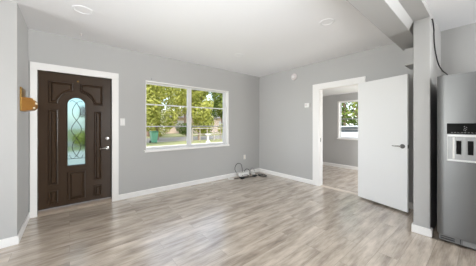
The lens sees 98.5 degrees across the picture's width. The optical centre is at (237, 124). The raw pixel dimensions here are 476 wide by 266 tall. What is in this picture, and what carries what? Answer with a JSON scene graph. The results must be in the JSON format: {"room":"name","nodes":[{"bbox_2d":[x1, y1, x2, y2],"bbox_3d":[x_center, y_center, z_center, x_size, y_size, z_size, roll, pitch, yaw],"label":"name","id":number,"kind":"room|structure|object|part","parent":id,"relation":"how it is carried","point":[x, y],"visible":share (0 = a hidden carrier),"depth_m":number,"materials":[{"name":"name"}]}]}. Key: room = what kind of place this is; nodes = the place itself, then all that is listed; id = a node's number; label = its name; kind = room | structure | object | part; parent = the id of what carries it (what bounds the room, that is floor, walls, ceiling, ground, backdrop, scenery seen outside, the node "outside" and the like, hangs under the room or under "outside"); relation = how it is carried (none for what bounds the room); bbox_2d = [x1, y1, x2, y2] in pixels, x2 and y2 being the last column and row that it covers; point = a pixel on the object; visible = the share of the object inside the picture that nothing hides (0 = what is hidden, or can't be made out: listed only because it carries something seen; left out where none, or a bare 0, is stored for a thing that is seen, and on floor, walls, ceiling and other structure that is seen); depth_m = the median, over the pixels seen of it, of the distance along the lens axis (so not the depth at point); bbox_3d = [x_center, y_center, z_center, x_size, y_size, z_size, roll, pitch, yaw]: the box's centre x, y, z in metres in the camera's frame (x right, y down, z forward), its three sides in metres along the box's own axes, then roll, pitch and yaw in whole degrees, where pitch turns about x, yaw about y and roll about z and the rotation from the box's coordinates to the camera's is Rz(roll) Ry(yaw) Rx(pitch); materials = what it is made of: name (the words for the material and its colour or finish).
{"room":"empty living room","nodes":[
{"label":"empty living room","id":0,"kind":"room"},
{"bbox_2d":[0,0,27,239],"bbox_3d":[-3.705,-0.020,1.798,2.556,2.640,0.957,0,0,-39],"label":"wall","id":1,"kind":"structure","parent":0,"point":[13,26],"depth_m":2.22,"materials":[{"name":"grey paint"}]},
{"bbox_2d":[0,212,29,248],"bbox_3d":[-3.636,1.254,1.727,2.572,0.092,0.791,0,0,-39],"label":"baseboard","id":2,"kind":"structure","parent":1,"relation":"attached to","point":[15,240],"depth_m":2.22,"materials":[{"name":"white paint"}]},
{"bbox_2d":[20,87,37,111],"bbox_3d":[-2.551,-0.302,2.521,0.146,0.279,0.305,0,0,-39],"label":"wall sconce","id":3,"kind":"object","parent":1,"relation":"attached to","point":[27,104],"visible":1,"depth_m":2.41,"materials":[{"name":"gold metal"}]},
{"bbox_3d":[-2.602,-0.303,2.479,0.014,0.277,0.305,0,0,-39],"label":"plate","id":4,"kind":"part","parent":3,"relation":"part of","materials":[{"name":"gold metal"}]},
{"bbox_2d":[28,29,258,211],"bbox_3d":[-0.269,-0.020,5.137,6.994,2.640,0.160,0,0,-39],"label":"wall","id":5,"kind":"structure","parent":0,"point":[139,170],"depth_m":3.94,"materials":[{"name":"grey paint"}]},
{"bbox_2d":[38,71,110,210],"bbox_3d":[-2.520,0.225,3.217,0.910,2.006,0.101,0,0,-39],"label":"door","id":6,"kind":"structure","parent":5,"relation":"in","point":[74,111],"depth_m":3.19,"materials":[{"name":"brown wood"}]},
{"bbox_3d":[-2.738,1.065,3.036,0.114,0.194,0.018,0,0,-39],"label":"raised panel","id":7,"kind":"part","parent":6,"relation":"part of","materials":[{"name":"brown wood"}]},
{"bbox_3d":[-2.736,0.330,3.038,0.108,1.116,0.018,0,0,-39],"label":"raised panel","id":8,"kind":"part","parent":6,"relation":"part of","materials":[{"name":"brown wood"}]},
{"bbox_3d":[-2.666,-0.486,3.095,0.284,0.323,0.018,0,0,-39],"label":"raised panel","id":9,"kind":"part","parent":6,"relation":"part of","materials":[{"name":"brown wood"}]},
{"bbox_3d":[-2.526,0.940,3.209,0.222,0.440,0.021,0,0,-39],"label":"raised panel","id":10,"kind":"part","parent":6,"relation":"part of","materials":[{"name":"brown wood"}]},
{"bbox_3d":[-2.546,0.100,3.232,0.216,1.051,0.010,0,0,-39],"label":"glass pane","id":11,"kind":"part","parent":6,"relation":"part of","materials":[{"name":"teal"}]},
{"bbox_3d":[-2.375,-0.486,3.334,0.310,0.323,0.018,0,0,-39],"label":"raised panel","id":12,"kind":"part","parent":6,"relation":"part of","materials":[{"name":"brown wood"}]},
{"bbox_3d":[-2.314,1.078,3.384,0.112,0.180,0.018,0,0,-39],"label":"raised panel","id":13,"kind":"part","parent":6,"relation":"part of","materials":[{"name":"brown wood"}]},
{"bbox_3d":[-2.312,0.338,3.386,0.107,1.120,0.018,0,0,-39],"label":"raised panel","id":14,"kind":"part","parent":6,"relation":"part of","materials":[{"name":"brown wood"}]},
{"bbox_2d":[30,61,118,217],"bbox_3d":[-2.534,0.207,3.262,1.082,2.186,0.182,0,0,-39],"label":"door frame","id":15,"kind":"structure","parent":5,"relation":"attached to","point":[34,66],"depth_m":3.08,"materials":[{"name":"white paint"}]},
{"bbox_2d":[37,197,111,216],"bbox_3d":[-2.542,1.270,3.252,0.904,0.060,0.188,0,0,-39],"label":"door sill","id":16,"kind":"structure","parent":5,"relation":"attached to","point":[54,210],"depth_m":3.16,"materials":[{"name":"beige wood"}]},
{"bbox_2d":[120,118,124,125],"bbox_3d":[-2.020,-0.052,3.587,0.075,0.125,0.012,0,0,-39],"label":"light switch","id":17,"kind":"object","parent":5,"relation":"attached to","point":[122,120],"visible":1,"depth_m":3.58,"materials":[{"name":"white plastic"}]},
{"bbox_2d":[144,80,228,152],"bbox_3d":[-1.026,-0.161,4.479,1.960,1.345,0.195,0,0,-39],"label":"window","id":18,"kind":"structure","parent":5,"relation":"in","point":[225,108],"depth_m":4.48,"materials":[{"name":"white paint"}]},
{"bbox_3d":[-1.438,-0.172,4.209,0.897,1.283,0.040,0,0,-39],"label":"sash","id":19,"kind":"part","parent":18,"relation":"part of","materials":[{"name":"white metal"}]},
{"bbox_3d":[-1.004,0.491,4.452,1.960,0.042,0.125,0,0,-39],"label":"sill","id":20,"kind":"part","parent":18,"relation":"part of","materials":[{"name":"white paint"}]},
{"bbox_3d":[-0.701,-0.172,4.814,0.907,1.283,0.040,0,0,-39],"label":"sash","id":21,"kind":"part","parent":18,"relation":"part of","materials":[{"name":"white metal"}]},
{"bbox_2d":[119,168,258,199],"bbox_3d":[-0.737,1.254,4.638,3.439,0.092,0.016,0,0,-39],"label":"baseboard","id":22,"kind":"structure","parent":5,"relation":"attached to","point":[189,183],"depth_m":4.18,"materials":[{"name":"white paint"}]},
{"bbox_2d":[0,165,475,265],"bbox_3d":[0.984,1.360,1.598,9.550,0.120,7.220,0,0,-39],"label":"floor","id":23,"kind":"structure","parent":0,"point":[269,220],"depth_m":2.50,"materials":[{"name":"grey laminate"}]},
{"bbox_2d":[238,171,248,176],"bbox_3d":[0.147,1.248,5.185,0.290,0.105,0.114,0,0,-39],"label":"modem","id":24,"kind":"object","parent":23,"relation":"on","point":[246,173],"visible":0.98,"depth_m":5.13,"materials":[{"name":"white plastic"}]},
{"bbox_2d":[321,185,357,194],"bbox_3d":[2.033,1.294,4.095,0.120,0.012,0.761,0,0,-39],"label":"threshold","id":25,"kind":"object","parent":23,"relation":"on","point":[321,185],"visible":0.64,"depth_m":4.09,"materials":[{"name":"beige wood"}]},
{"bbox_2d":[437,71,475,249],"bbox_3d":[2.809,0.375,2.178,0.894,1.850,0.920,0,0,-39],"label":"refrigerator","id":26,"kind":"object","parent":23,"relation":"on","point":[456,93],"visible":1,"depth_m":2.17,"materials":[{"name":"silver metal"}]},
{"bbox_3d":[2.366,0.038,2.125,0.018,0.113,0.281,0,0,-39],"label":"control panel","id":27,"kind":"part","parent":26,"relation":"part of","materials":[{"name":"black plastic"}]},
{"bbox_2d":[10,0,475,76],"bbox_3d":[0.080,-1.400,0.777,7.350,0.120,7.340,0,0,-39],"label":"ceiling","id":28,"kind":"structure","parent":0,"point":[273,36],"depth_m":2.82,"materials":[{"name":"white paint"}]},
{"bbox_2d":[72,5,93,14],"bbox_3d":[-1.806,-1.337,2.389,0.200,0.007,0.200,0,0,-39],"label":"recessed light","id":29,"kind":"object","parent":28,"relation":"in","point":[81,9],"visible":1,"depth_m":2.37,"materials":[{"name":"white paint"}]},
{"bbox_2d":[75,7,90,13],"bbox_3d":[-1.806,-1.337,2.389,0.150,0.002,0.150,0,0,-39],"label":"diffuser","id":30,"kind":"object","parent":29,"relation":"attached to","point":[83,10],"depth_m":2.39,"materials":[{"name":"white paint"}]},
{"bbox_2d":[319,18,334,25],"bbox_3d":[1.158,-1.337,2.667,0.190,0.007,0.190,0,0,-39],"label":"recessed light","id":31,"kind":"object","parent":28,"relation":"in","point":[328,21],"visible":1,"depth_m":2.67,"materials":[{"name":"white paint"}]},
{"bbox_2d":[321,20,332,24],"bbox_3d":[1.158,-1.337,2.667,0.140,0.002,0.140,0,0,-39],"label":"diffuser","id":32,"kind":"object","parent":31,"relation":"attached to","point":[324,22],"depth_m":2.67,"materials":[{"name":"white paint"}]},
{"bbox_2d":[347,0,412,50],"bbox_3d":[-0.023,-1.260,0.903,7.110,0.160,0.275,0,0,-39],"label":"beam","id":33,"kind":"structure","parent":28,"relation":"attached to","point":[390,17],"depth_m":2.29,"materials":[{"name":"grey paint"}]},
{"bbox_2d":[323,92,357,166],"bbox_3d":[3.568,0.180,5.881,0.120,2.240,3.560,0,0,-39],"label":"wall","id":34,"kind":"structure","parent":0,"point":[337,151],"depth_m":6.42,"materials":[{"name":"grey paint"}]},
{"bbox_2d":[323,162,357,169],"bbox_3d":[3.515,1.254,5.838,0.016,0.092,3.560,0,0,-39],"label":"baseboard","id":35,"kind":"structure","parent":34,"relation":"attached to","point":[324,163],"depth_m":6.27,"materials":[{"name":"white paint"}]},
{"bbox_2d":[337,100,357,139],"bbox_3d":[3.505,-0.145,5.918,0.130,1.170,1.236,0,0,-39],"label":"window","id":36,"kind":"structure","parent":34,"relation":"in","point":[339,129],"depth_m":6.33,"materials":[{"name":"white paint"}]},
{"bbox_3d":[3.505,0.420,5.918,0.130,0.040,1.236,0,0,-39],"label":"sill","id":37,"kind":"part","parent":36,"relation":"part of","materials":[{"name":"white paint"}]},
{"bbox_2d":[323,85,357,95],"bbox_3d":[2.718,-1.000,5.183,2.320,0.120,3.560,0,0,-39],"label":"ceiling","id":38,"kind":"structure","parent":0,"point":[351,89],"depth_m":5.75,"materials":[{"name":"white paint"}]},
{"bbox_2d":[259,23,475,202],"bbox_3d":[2.924,-0.020,3.010,0.120,2.640,7.180,0,0,-39],"label":"wall","id":39,"kind":"structure","parent":0,"point":[285,124],"depth_m":4.54,"materials":[{"name":"grey paint"}]},
{"bbox_2d":[291,74,296,79],"bbox_3d":[1.313,-1.138,4.838,0.048,0.156,0.156,0,0,-39],"label":"smoke detector","id":40,"kind":"object","parent":39,"relation":"attached to","point":[294,76],"visible":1,"depth_m":4.81,"materials":[{"name":"grey plastic"}]},
{"bbox_2d":[259,168,412,208],"bbox_3d":[1.694,1.254,4.401,0.016,0.092,3.469,0,0,-39],"label":"baseboard","id":41,"kind":"structure","parent":39,"relation":"attached to","point":[300,179],"depth_m":4.92,"materials":[{"name":"white paint"}]},
{"bbox_2d":[313,76,365,185],"bbox_3d":[2.014,0.212,4.117,0.160,2.175,1.036,0,0,-39],"label":"door frame","id":42,"kind":"structure","parent":39,"relation":"attached to","point":[316,87],"depth_m":4.38,"materials":[{"name":"white paint"}]},
{"bbox_2d":[358,74,408,211],"bbox_3d":[2.317,0.264,3.330,0.157,2.012,0.781,0,0,-24],"label":"door","id":43,"kind":"structure","parent":39,"relation":"in","point":[383,104],"depth_m":3.26,"materials":[{"name":"white paint"}]},
{"bbox_2d":[413,11,440,229],"bbox_3d":[2.523,-0.020,2.719,0.870,2.640,0.151,0,0,-39],"label":"wall","id":44,"kind":"structure","parent":0,"point":[426,70],"depth_m":2.46,"materials":[{"name":"grey paint"}]},
{"bbox_2d":[405,47,412,69],"bbox_3d":[2.615,-0.982,3.015,0.350,0.237,0.190,0,0,-39],"label":"soffit box","id":45,"kind":"object","parent":44,"relation":"attached to","point":[408,52],"visible":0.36,"depth_m":2.94,"materials":[{"name":"grey paint"}]},
{"bbox_2d":[398,0,429,20],"bbox_3d":[-0.224,-1.301,0.462,6.240,0.078,0.151,0,0,-39],"label":"header","id":46,"kind":"object","parent":44,"relation":"attached to","point":[416,9],"visible":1,"depth_m":2.24,"materials":[{"name":"grey paint"}]},
{"bbox_2d":[411,223,432,237],"bbox_3d":[2.510,1.254,2.708,0.870,0.092,0.183,0,0,-39],"label":"baseboard","id":47,"kind":"structure","parent":44,"relation":"attached to","point":[421,230],"depth_m":2.42,"materials":[{"name":"white paint"}]},
{"bbox_2d":[431,18,447,74],"bbox_3d":[2.604,0.024,2.624,0.838,2.532,0.075,0,0,-30],"label":"power cable","id":48,"kind":"object","parent":44,"relation":"attached to","point":[432,18],"visible":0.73,"depth_m":2.50,"materials":[{"name":"black rubber"}]},
{"label":"outside","id":49,"kind":"structure","parent":0,"visible":0},
{"bbox_2d":[146,132,222,146],"bbox_3d":[-18.311,1.500,45.924,150.000,0.100,85.780,0,0,-39],"label":"lawn","id":50,"kind":"structure","parent":49,"point":[174,134],"depth_m":18.02,"materials":[{"name":"green plant"}]},
{"bbox_2d":[149,131,158,142],"bbox_3d":[-6.724,0.955,16.378,0.540,0.990,0.768,0,0,-39],"label":"wheelie bin","id":51,"kind":"object","parent":50,"relation":"on","point":[153,134],"visible":0.96,"depth_m":16.17,"materials":[{"name":"green plastic"}]},
{"bbox_2d":[146,97,162,136],"bbox_3d":[-11.596,-3.057,25.474,5.447,9.125,6.303,0,0,-7],"label":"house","id":52,"kind":"structure","parent":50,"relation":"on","point":[147,132],"depth_m":25.55,"materials":[{"name":"beige"}]},
{"bbox_2d":[146,84,171,124],"bbox_3d":[-6.724,-1.713,14.616,3.819,6.429,3.949,0,0,-39],"label":"tree","id":53,"kind":"object","parent":50,"relation":"on","point":[152,111],"visible":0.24,"depth_m":14.27,"materials":[{"name":"green plant"}]},
{"bbox_2d":[150,123,169,136],"bbox_3d":[-9.508,0.578,24.925,2.282,1.814,3.077,0,0,6],"label":"bush","id":54,"kind":"object","parent":50,"relation":"on","point":[161,131],"visible":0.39,"depth_m":24.51,"materials":[{"name":"green plant"}]},
{"bbox_2d":[146,86,182,140],"bbox_3d":[-7.316,-2.584,19.396,4.288,8.171,4.424,0,0,16],"label":"tree","id":55,"kind":"object","parent":50,"relation":"on","point":[171,92],"visible":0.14,"depth_m":18.91,"materials":[{"name":"green plant"}]},
{"bbox_2d":[166,88,192,123],"bbox_3d":[-7.883,-3.245,30.326,5.263,9.496,5.203,0,0,-39],"label":"tree","id":56,"kind":"object","parent":50,"relation":"on","point":[180,109],"visible":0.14,"depth_m":29.37,"materials":[{"name":"green plant"}]},
{"bbox_2d":[175,123,194,135],"bbox_3d":[-6.688,0.585,26.504,2.838,1.799,2.089,0,0,-39],"label":"bush","id":57,"kind":"object","parent":50,"relation":"on","point":[183,129],"visible":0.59,"depth_m":26.07,"materials":[{"name":"green plant"}]},
{"bbox_2d":[149,111,221,133],"bbox_3d":[-12.915,-0.675,38.568,26.600,4.250,9.600,0,0,-39],"label":"house","id":58,"kind":"structure","parent":50,"relation":"on","point":[217,122],"depth_m":36.48,"materials":[{"name":"paint"}]},
{"bbox_2d":[182,89,213,139],"bbox_3d":[-3.846,-1.971,19.694,3.850,6.947,3.727,0,0,-39],"label":"tree","id":59,"kind":"object","parent":50,"relation":"on","point":[203,117],"visible":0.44,"depth_m":19.05,"materials":[{"name":"green plant"}]},
{"bbox_2d":[192,128,222,141],"bbox_3d":[-1.880,0.850,18.870,5.150,1.200,0.110,0,0,-39],"label":"rail fence","id":60,"kind":"object","parent":50,"relation":"on","point":[220,133],"visible":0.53,"depth_m":18.18,"materials":[{"name":"white wood"}]},
{"bbox_2d":[210,93,222,122],"bbox_3d":[-2.658,-3.064,33.580,5.704,9.132,5.671,0,0,-39],"label":"tree","id":61,"kind":"object","parent":50,"relation":"on","point":[213,113],"visible":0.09,"depth_m":32.65,"materials":[{"name":"green plant"}]},
{"bbox_2d":[211,92,222,117],"bbox_3d":[-0.895,-2.152,22.664,3.432,7.312,3.526,0,0,27],"label":"tree","id":62,"kind":"object","parent":50,"relation":"on","point":[219,101],"visible":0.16,"depth_m":21.82,"materials":[{"name":"green plant"}]},
{"bbox_2d":[341,102,357,125],"bbox_3d":[10.135,-1.786,20.012,4.893,6.591,4.467,0,0,4],"label":"tree","id":63,"kind":"object","parent":50,"relation":"on","point":[345,115],"visible":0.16,"depth_m":19.59,"materials":[{"name":"green plant"}]},
{"bbox_2d":[341,102,357,117],"bbox_3d":[6.935,-1.060,11.415,3.365,5.135,3.187,0,0,-39],"label":"tree","id":64,"kind":"object","parent":50,"relation":"on","point":[354,103],"visible":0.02,"depth_m":10.93,"materials":[{"name":"green plant"}]},
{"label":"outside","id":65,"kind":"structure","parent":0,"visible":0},
{"bbox_2d":[146,135,222,142],"bbox_3d":[-1.453,1.490,25.401,150.000,0.100,5.900,0,0,-39],"label":"road","id":66,"kind":"structure","parent":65,"point":[167,139],"depth_m":21.87,"materials":[{"name":"grey asphalt"}]},
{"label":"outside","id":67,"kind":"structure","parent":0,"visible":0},
{"bbox_3d":[27.018,1.488,-8.866,7.500,0.100,72.000,0,0,-39],"label":"driveway","id":68,"kind":"object","parent":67,"visible":0},
{"bbox_2d":[341,125,357,137],"bbox_3d":[7.882,0.738,14.991,4.540,1.417,1.815,0,0,41],"label":"car","id":69,"kind":"object","parent":68,"relation":"on","point":[344,133],"visible":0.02,"depth_m":14.05,"materials":[{"name":"white paint"}]},
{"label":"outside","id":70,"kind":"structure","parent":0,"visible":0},
{"bbox_2d":[148,142,220,146],"bbox_3d":[2.832,1.485,20.185,150.000,0.100,1.200,0,0,-39],"label":"sidewalk","id":71,"kind":"structure","parent":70,"point":[211,142],"depth_m":15.09,"materials":[{"name":"concrete"}]}
]}

